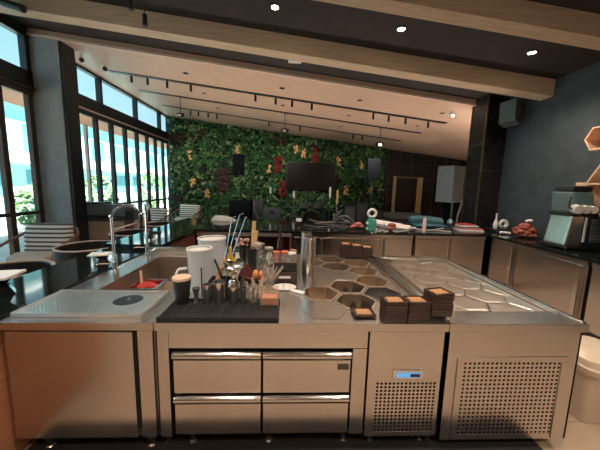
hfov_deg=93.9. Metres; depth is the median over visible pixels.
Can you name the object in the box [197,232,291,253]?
open shelf unit
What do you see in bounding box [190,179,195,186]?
flower spray
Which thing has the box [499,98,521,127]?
wall speaker
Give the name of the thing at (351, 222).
cable
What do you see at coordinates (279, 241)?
bottle
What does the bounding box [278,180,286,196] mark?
plant
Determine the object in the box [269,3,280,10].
recessed light
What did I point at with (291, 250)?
jar
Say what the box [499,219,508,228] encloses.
ornament
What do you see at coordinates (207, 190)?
flower spray
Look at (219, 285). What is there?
tin
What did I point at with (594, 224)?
vent
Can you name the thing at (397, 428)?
vent grille
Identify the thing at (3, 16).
trim
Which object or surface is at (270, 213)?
amplifier
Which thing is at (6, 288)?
menu stand
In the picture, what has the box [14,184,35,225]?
bush
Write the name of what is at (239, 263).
bowl
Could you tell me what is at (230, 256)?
bottle
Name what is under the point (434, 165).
trim
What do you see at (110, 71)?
track rail
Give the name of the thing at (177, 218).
seat cushion
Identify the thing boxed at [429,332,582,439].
base cabinet
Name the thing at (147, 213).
faucet
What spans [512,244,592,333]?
door
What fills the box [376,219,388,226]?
folded paper
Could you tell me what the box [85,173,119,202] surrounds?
bush
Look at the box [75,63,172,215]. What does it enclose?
window
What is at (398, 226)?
folded paper
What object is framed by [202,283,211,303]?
steel cup
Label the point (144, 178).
bush
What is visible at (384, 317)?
tray
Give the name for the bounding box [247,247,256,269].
cup
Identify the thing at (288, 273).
caddy
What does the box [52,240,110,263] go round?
bar stool
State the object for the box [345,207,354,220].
grille
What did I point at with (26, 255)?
seat cushion
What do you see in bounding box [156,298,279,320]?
bar mat
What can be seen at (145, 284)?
cloth
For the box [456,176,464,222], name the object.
pole
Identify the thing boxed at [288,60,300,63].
ceiling box
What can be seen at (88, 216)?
pile
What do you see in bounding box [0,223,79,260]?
armchair
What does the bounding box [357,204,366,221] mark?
grille
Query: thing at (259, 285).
sticks
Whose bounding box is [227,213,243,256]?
tongs
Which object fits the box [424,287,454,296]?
tray
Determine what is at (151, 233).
tap
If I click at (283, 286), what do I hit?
paddle
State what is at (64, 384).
base cabinet
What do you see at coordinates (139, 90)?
track rail
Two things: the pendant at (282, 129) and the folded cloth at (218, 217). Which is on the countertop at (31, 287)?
the folded cloth at (218, 217)
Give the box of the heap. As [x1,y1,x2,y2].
[249,278,266,296]
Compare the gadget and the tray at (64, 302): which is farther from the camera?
the gadget
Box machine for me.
[538,186,599,250]
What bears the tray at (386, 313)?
on the tray at (380, 308)
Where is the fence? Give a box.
[0,191,168,229]
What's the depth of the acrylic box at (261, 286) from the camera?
1.86 m
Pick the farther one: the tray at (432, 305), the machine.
the machine
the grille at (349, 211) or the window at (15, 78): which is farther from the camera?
the grille at (349, 211)
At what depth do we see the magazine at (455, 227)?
5.14 m
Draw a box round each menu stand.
[0,269,25,296]
[87,251,111,264]
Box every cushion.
[6,251,51,260]
[24,223,73,250]
[175,217,196,220]
[180,204,199,217]
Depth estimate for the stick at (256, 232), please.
2.67 m
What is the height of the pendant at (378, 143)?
0.545 m
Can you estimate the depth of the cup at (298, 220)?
4.94 m
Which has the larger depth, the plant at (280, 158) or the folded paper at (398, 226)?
the plant at (280, 158)
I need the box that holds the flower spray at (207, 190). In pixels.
[204,189,209,197]
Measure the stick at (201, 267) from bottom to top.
0.215 m
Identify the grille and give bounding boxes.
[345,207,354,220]
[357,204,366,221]
[372,382,436,431]
[373,212,382,219]
[456,362,560,434]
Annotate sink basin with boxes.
[99,257,187,291]
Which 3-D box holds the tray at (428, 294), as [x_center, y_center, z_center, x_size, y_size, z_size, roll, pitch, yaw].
[0.883,0.442,1.786,0.138,0.016,0.118,1,8,-2]
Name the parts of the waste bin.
lid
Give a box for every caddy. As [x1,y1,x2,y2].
[208,276,242,296]
[273,262,296,281]
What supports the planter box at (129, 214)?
on the base cabinet at (99, 229)
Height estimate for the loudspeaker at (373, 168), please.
0.699 m
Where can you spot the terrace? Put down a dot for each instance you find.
(4, 250)
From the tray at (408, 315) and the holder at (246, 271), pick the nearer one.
the tray at (408, 315)
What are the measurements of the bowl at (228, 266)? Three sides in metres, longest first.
0.090 x 0.090 x 0.027 m
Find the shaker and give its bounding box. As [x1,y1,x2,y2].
[227,272,239,303]
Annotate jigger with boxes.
[192,286,199,303]
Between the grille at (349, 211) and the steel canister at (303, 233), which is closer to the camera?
the steel canister at (303, 233)
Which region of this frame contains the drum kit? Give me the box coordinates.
[288,190,332,220]
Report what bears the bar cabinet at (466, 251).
on the floor at (579, 435)
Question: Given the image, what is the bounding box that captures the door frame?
[391,176,422,213]
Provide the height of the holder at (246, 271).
0.125 m
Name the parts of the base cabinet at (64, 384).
leg, leg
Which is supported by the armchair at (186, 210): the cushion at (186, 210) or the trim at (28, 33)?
the cushion at (186, 210)
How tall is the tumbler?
0.177 m
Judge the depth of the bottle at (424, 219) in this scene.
4.83 m
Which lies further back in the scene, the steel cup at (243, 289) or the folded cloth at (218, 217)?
the folded cloth at (218, 217)
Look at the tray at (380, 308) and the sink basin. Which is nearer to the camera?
the tray at (380, 308)
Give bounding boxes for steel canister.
[300,231,311,277]
[304,236,316,282]
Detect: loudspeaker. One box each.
[233,154,244,175]
[366,158,380,180]
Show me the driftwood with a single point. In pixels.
(337, 212)
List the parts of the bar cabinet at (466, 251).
door, rail, door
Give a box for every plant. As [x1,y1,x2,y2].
[214,167,230,191]
[274,156,282,172]
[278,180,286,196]
[311,146,318,161]
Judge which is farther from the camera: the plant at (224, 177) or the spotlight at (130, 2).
the plant at (224, 177)
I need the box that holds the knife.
[214,259,223,279]
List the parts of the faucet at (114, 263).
post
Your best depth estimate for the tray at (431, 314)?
1.74 m
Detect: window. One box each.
[0,18,44,254]
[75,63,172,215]
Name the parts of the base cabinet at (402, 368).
leg, door, leg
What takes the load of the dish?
on the countertop at (324, 306)
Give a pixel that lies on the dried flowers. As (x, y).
(241, 243)
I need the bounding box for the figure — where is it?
[366,208,376,231]
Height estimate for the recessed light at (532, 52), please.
0.012 m
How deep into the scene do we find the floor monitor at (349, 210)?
7.93 m
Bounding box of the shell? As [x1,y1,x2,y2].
[253,269,258,278]
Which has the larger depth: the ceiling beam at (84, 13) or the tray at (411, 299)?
the ceiling beam at (84, 13)
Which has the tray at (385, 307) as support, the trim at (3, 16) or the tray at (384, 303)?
the tray at (384, 303)
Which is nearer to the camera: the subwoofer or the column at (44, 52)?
the column at (44, 52)
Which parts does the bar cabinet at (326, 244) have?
door, door, rail, door, door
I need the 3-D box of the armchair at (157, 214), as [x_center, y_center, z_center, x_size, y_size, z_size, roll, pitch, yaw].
[-4.400,-0.035,8.336,0.968,0.950,0.788,3,8,12]
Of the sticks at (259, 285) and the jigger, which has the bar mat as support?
the jigger
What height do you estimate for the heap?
0.120 m
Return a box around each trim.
[0,13,27,31]
[26,32,476,105]
[58,41,88,241]
[385,149,465,219]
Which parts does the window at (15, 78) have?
head rail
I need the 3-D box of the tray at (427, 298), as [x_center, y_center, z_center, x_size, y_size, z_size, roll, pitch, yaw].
[0.880,0.474,1.790,0.138,0.016,0.118,1,8,-2]
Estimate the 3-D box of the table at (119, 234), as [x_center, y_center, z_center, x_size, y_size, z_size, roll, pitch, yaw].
[-2.751,0.555,4.665,0.692,0.897,0.692,1,8,-2]
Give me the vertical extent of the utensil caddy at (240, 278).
0.120 m
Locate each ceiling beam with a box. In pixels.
[0,0,555,100]
[315,0,599,50]
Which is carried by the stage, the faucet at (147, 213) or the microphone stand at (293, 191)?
the microphone stand at (293, 191)
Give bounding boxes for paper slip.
[261,294,276,303]
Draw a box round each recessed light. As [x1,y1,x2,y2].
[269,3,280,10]
[396,26,406,31]
[525,50,538,54]
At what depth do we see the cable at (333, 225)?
5.16 m
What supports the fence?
on the terrace
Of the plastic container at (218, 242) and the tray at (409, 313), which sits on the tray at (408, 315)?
the tray at (409, 313)
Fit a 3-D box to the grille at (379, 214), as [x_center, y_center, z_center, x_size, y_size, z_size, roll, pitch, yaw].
[2.215,-0.058,8.005,0.260,0.648,0.010,1,8,-2]
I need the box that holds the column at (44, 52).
[29,36,74,241]
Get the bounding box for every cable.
[304,223,347,228]
[335,215,354,224]
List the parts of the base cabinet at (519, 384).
vent frame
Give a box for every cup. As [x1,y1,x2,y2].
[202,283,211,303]
[238,246,246,262]
[240,286,246,303]
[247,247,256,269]
[296,218,301,227]
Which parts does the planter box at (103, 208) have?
box lid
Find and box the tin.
[212,279,225,303]
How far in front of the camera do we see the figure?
4.72 m
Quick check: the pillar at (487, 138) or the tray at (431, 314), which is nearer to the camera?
the tray at (431, 314)
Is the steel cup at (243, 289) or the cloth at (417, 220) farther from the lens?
the cloth at (417, 220)
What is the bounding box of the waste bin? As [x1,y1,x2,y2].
[569,335,599,423]
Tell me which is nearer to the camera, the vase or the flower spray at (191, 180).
the vase
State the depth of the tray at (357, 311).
1.78 m
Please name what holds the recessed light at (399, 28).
in the ceiling at (313, 19)
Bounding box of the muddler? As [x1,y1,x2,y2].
[217,257,225,278]
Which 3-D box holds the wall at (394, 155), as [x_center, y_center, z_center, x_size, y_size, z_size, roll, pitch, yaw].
[1.142,-2.203,11.864,13.200,4.600,0.200,1,8,-2]
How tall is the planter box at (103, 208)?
0.288 m
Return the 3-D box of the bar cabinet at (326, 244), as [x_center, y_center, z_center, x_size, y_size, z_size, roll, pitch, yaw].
[0.884,0.573,5.087,2.040,0.928,0.656,1,8,-2]
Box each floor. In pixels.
[22,248,599,449]
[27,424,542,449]
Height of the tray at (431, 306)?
0.016 m
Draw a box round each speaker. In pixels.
[435,165,465,218]
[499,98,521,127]
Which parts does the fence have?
rail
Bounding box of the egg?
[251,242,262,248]
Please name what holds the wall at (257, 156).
attached to the wall at (394, 155)
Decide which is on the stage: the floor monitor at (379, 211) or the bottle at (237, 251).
the floor monitor at (379, 211)
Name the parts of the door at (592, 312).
rail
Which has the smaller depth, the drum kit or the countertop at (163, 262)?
the countertop at (163, 262)
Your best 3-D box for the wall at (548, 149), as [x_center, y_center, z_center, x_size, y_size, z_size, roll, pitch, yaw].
[4.201,-0.264,1.969,0.250,3.600,8.040,1,8,-2]
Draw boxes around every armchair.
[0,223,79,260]
[143,207,170,221]
[170,204,201,221]
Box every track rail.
[107,70,446,123]
[139,90,420,133]
[162,105,400,140]
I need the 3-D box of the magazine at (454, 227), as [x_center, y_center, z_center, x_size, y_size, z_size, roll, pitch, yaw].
[3.150,0.087,5.239,0.420,0.020,0.300,3,8,12]
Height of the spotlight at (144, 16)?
0.430 m
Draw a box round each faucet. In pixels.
[96,204,143,273]
[133,202,154,255]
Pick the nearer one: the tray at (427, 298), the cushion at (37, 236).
the tray at (427, 298)
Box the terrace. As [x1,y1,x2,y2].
[0,200,168,261]
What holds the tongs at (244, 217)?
in the steel cup
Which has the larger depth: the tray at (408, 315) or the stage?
the stage
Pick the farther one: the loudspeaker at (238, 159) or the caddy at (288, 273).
the loudspeaker at (238, 159)
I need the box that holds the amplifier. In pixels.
[264,207,280,219]
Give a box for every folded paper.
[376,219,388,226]
[384,221,400,227]
[395,223,410,228]
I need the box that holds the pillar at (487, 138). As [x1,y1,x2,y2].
[460,94,510,274]
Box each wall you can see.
[166,118,466,223]
[167,116,388,220]
[497,62,599,249]
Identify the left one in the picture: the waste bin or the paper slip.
the paper slip
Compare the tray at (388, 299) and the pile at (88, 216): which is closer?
the tray at (388, 299)
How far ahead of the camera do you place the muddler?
2.07 m
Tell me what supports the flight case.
on the stage
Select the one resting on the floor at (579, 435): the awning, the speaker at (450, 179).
the speaker at (450, 179)
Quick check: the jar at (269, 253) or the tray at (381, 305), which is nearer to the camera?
the tray at (381, 305)
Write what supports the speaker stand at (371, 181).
on the stage
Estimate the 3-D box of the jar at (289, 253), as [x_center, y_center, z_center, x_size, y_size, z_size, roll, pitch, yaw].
[-0.080,0.345,2.792,0.090,0.152,0.089,1,8,-2]
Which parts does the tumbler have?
lid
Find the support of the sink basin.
in the countertop at (163, 262)
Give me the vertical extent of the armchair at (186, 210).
0.950 m
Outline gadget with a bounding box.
[445,219,453,230]
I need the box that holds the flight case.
[252,199,263,218]
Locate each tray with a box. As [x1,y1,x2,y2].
[10,289,167,317]
[351,307,376,316]
[379,309,406,319]
[380,295,407,304]
[380,298,407,306]
[380,300,407,309]
[380,302,407,311]
[380,306,406,314]
[380,308,406,316]
[402,295,430,304]
[407,309,430,312]
[407,312,430,314]
[407,313,429,317]
[407,316,429,319]
[408,304,430,307]
[408,306,430,309]
[423,292,453,300]
[423,294,452,303]
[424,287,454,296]
[424,291,453,298]
[430,311,451,313]
[430,314,451,315]
[431,304,453,306]
[431,306,453,308]
[431,309,452,310]
[484,228,512,232]
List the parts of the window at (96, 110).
head rail, frame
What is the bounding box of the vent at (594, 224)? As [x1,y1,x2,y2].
[588,219,599,241]
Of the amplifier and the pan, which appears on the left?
the pan
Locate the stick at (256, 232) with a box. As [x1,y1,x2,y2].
[253,231,257,248]
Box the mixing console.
[383,212,419,220]
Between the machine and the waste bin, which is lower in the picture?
the waste bin
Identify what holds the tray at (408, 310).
on the tray at (409, 313)
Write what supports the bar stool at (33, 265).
on the floor at (579, 435)
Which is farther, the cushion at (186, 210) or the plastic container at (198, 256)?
the cushion at (186, 210)
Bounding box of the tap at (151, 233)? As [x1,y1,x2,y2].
[148,230,160,240]
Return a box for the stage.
[281,219,320,247]
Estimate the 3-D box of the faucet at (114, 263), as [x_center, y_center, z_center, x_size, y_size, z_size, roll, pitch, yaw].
[-1.576,0.123,2.449,0.376,0.613,0.075,-2,8,-21]
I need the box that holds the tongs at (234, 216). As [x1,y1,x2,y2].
[225,216,235,257]
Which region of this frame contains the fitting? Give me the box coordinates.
[0,0,26,12]
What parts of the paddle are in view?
scoop blade, handle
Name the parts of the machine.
lid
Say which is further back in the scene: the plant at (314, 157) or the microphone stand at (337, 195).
the plant at (314, 157)
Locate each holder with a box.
[238,263,252,278]
[339,241,372,257]
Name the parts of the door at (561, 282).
rail, handle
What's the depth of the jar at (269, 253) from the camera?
2.81 m
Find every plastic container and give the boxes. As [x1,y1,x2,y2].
[175,245,212,292]
[197,235,226,276]
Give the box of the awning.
[2,87,165,200]
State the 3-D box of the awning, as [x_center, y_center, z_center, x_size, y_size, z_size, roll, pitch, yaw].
[-5.877,-1.319,8.172,0.800,3.500,11.000,1,8,-2]
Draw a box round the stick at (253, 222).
[251,221,255,248]
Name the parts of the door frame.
door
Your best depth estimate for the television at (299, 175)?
11.31 m
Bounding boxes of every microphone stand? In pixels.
[293,191,294,219]
[329,187,331,219]
[336,190,338,219]
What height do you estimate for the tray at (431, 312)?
0.016 m
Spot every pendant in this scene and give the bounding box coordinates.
[177,96,183,116]
[281,112,288,132]
[375,127,383,146]
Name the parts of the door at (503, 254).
rail, handle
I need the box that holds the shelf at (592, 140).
[576,126,599,216]
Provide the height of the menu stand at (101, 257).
0.099 m
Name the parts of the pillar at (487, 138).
brass trim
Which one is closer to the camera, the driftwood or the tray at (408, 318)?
the tray at (408, 318)
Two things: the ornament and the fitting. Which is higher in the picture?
the fitting
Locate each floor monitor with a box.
[342,204,355,220]
[355,202,367,221]
[370,209,382,219]
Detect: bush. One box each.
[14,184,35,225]
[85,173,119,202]
[136,171,162,206]
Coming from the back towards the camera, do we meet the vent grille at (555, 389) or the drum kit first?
the drum kit
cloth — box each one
[137,281,157,287]
[211,215,236,220]
[408,215,445,227]
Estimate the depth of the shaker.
1.83 m
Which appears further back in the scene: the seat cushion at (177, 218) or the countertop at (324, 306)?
the seat cushion at (177, 218)
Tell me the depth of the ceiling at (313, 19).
3.90 m
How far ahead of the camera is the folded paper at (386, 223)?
5.33 m
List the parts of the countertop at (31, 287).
panel, panel, panel, white cloth strip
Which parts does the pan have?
brush handle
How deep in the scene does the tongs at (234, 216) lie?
2.65 m
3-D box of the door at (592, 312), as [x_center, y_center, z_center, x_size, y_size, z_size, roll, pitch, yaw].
[3.643,0.958,2.792,0.707,0.928,0.970,1,8,-2]
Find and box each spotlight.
[128,0,133,10]
[142,0,147,26]
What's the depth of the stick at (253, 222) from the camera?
2.67 m
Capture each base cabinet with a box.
[4,330,160,447]
[88,217,144,239]
[331,261,444,440]
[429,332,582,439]
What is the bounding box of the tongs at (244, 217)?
[232,217,246,254]
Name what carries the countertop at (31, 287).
on the floor at (579, 435)
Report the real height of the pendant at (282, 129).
0.545 m
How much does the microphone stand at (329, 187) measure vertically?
1.368 m
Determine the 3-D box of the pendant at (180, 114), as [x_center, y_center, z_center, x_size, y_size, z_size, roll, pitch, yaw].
[-3.393,-3.354,7.935,0.200,0.545,0.168,-1,8,-19]
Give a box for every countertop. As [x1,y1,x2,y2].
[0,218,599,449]
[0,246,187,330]
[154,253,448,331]
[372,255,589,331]
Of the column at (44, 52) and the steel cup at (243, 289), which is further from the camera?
the column at (44, 52)
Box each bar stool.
[0,259,55,278]
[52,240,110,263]
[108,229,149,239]
[143,221,173,228]
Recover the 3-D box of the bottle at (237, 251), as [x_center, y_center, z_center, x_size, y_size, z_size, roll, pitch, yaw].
[-0.564,0.332,2.519,0.056,0.230,0.056,1,8,-2]
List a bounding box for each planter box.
[86,201,134,215]
[125,209,142,219]
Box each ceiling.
[6,0,599,99]
[27,28,475,160]
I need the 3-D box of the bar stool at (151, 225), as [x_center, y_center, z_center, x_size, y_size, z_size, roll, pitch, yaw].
[-2.793,0.411,5.704,0.692,0.897,0.692,1,8,-2]
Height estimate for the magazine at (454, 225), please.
0.020 m
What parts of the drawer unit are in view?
corner post, leg, handle, handle, drawer, drawer, leg, drawer, handle, drawer, handle, leg, filler panel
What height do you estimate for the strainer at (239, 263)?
0.183 m
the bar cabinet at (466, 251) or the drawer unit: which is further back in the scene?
the bar cabinet at (466, 251)
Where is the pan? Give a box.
[125,270,168,289]
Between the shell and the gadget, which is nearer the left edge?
the shell
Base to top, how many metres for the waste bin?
0.528 m
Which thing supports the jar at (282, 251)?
on the countertop at (324, 306)
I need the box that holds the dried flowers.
[235,238,248,247]
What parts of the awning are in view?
canopy panel, post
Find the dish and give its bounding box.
[245,275,263,280]
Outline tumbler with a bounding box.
[172,274,191,304]
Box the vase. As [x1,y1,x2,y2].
[493,213,497,228]
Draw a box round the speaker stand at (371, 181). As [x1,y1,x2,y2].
[370,181,372,208]
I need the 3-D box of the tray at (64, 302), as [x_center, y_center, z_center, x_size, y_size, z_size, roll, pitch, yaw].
[-1.329,0.503,1.843,0.758,0.036,0.385,1,8,-2]
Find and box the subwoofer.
[229,200,251,218]
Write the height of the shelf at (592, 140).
1.221 m
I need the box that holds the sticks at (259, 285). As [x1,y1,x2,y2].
[245,276,260,301]
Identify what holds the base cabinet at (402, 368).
on the floor at (579, 435)
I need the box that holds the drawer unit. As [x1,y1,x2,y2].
[156,269,367,442]
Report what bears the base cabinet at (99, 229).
on the floor at (579, 435)
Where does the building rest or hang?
on the terrace
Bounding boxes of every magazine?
[454,225,479,228]
[454,227,483,231]
[455,223,474,225]
[455,227,482,229]
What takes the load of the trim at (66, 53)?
attached to the column at (44, 52)
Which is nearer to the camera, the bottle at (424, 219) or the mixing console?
the bottle at (424, 219)
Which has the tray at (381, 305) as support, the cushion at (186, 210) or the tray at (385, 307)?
the tray at (385, 307)
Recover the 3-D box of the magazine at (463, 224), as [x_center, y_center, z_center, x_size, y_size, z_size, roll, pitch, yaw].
[3.147,-0.014,5.346,0.260,0.020,0.220,-1,8,-15]
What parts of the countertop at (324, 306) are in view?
hexagonal lid, hexagonal lid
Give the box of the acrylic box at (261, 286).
[260,286,278,304]
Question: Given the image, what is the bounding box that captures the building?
[0,101,167,213]
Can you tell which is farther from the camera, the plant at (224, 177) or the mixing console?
the plant at (224, 177)
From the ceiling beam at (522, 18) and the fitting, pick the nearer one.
the ceiling beam at (522, 18)
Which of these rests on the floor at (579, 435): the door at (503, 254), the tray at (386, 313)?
the door at (503, 254)
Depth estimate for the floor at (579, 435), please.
1.95 m
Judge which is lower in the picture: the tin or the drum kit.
the tin
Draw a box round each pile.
[87,215,108,218]
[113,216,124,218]
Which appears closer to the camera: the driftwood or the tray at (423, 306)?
the tray at (423, 306)
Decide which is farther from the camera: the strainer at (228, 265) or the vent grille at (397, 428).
the strainer at (228, 265)
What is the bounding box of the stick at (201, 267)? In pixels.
[201,267,202,296]
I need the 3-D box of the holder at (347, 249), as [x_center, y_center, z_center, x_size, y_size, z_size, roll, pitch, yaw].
[0.656,0.288,3.288,0.374,0.173,0.120,1,8,-2]
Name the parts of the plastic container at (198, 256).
handle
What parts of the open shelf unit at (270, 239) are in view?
shelf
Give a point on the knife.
(215, 261)
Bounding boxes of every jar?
[257,242,264,261]
[264,246,272,264]
[273,251,279,261]
[281,250,288,262]
[287,252,296,261]
[290,249,296,260]
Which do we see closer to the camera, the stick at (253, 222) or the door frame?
the stick at (253, 222)
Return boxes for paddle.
[272,283,304,294]
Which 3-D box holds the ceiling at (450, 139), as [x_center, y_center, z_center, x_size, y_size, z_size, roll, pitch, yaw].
[1.276,-3.147,8.537,13.050,1.560,6.140,1,8,-2]
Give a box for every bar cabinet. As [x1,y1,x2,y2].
[292,233,412,255]
[411,236,485,273]
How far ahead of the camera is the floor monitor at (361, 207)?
7.94 m
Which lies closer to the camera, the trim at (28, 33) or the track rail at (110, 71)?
the trim at (28, 33)
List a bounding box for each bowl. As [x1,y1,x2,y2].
[222,260,234,271]
[234,258,244,269]
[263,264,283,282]
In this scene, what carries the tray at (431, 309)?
on the tray at (431, 312)
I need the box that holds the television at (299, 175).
[286,162,335,189]
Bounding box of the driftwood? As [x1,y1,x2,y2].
[308,203,347,223]
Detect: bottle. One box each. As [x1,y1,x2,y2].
[227,247,233,274]
[234,249,239,271]
[277,231,282,256]
[422,218,426,231]
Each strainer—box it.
[222,260,234,280]
[234,258,244,278]
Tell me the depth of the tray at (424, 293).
1.73 m
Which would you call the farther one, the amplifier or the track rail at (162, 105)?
the track rail at (162, 105)
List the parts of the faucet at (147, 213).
post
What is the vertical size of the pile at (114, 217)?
0.069 m
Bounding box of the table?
[379,218,408,221]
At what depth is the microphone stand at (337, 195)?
8.60 m

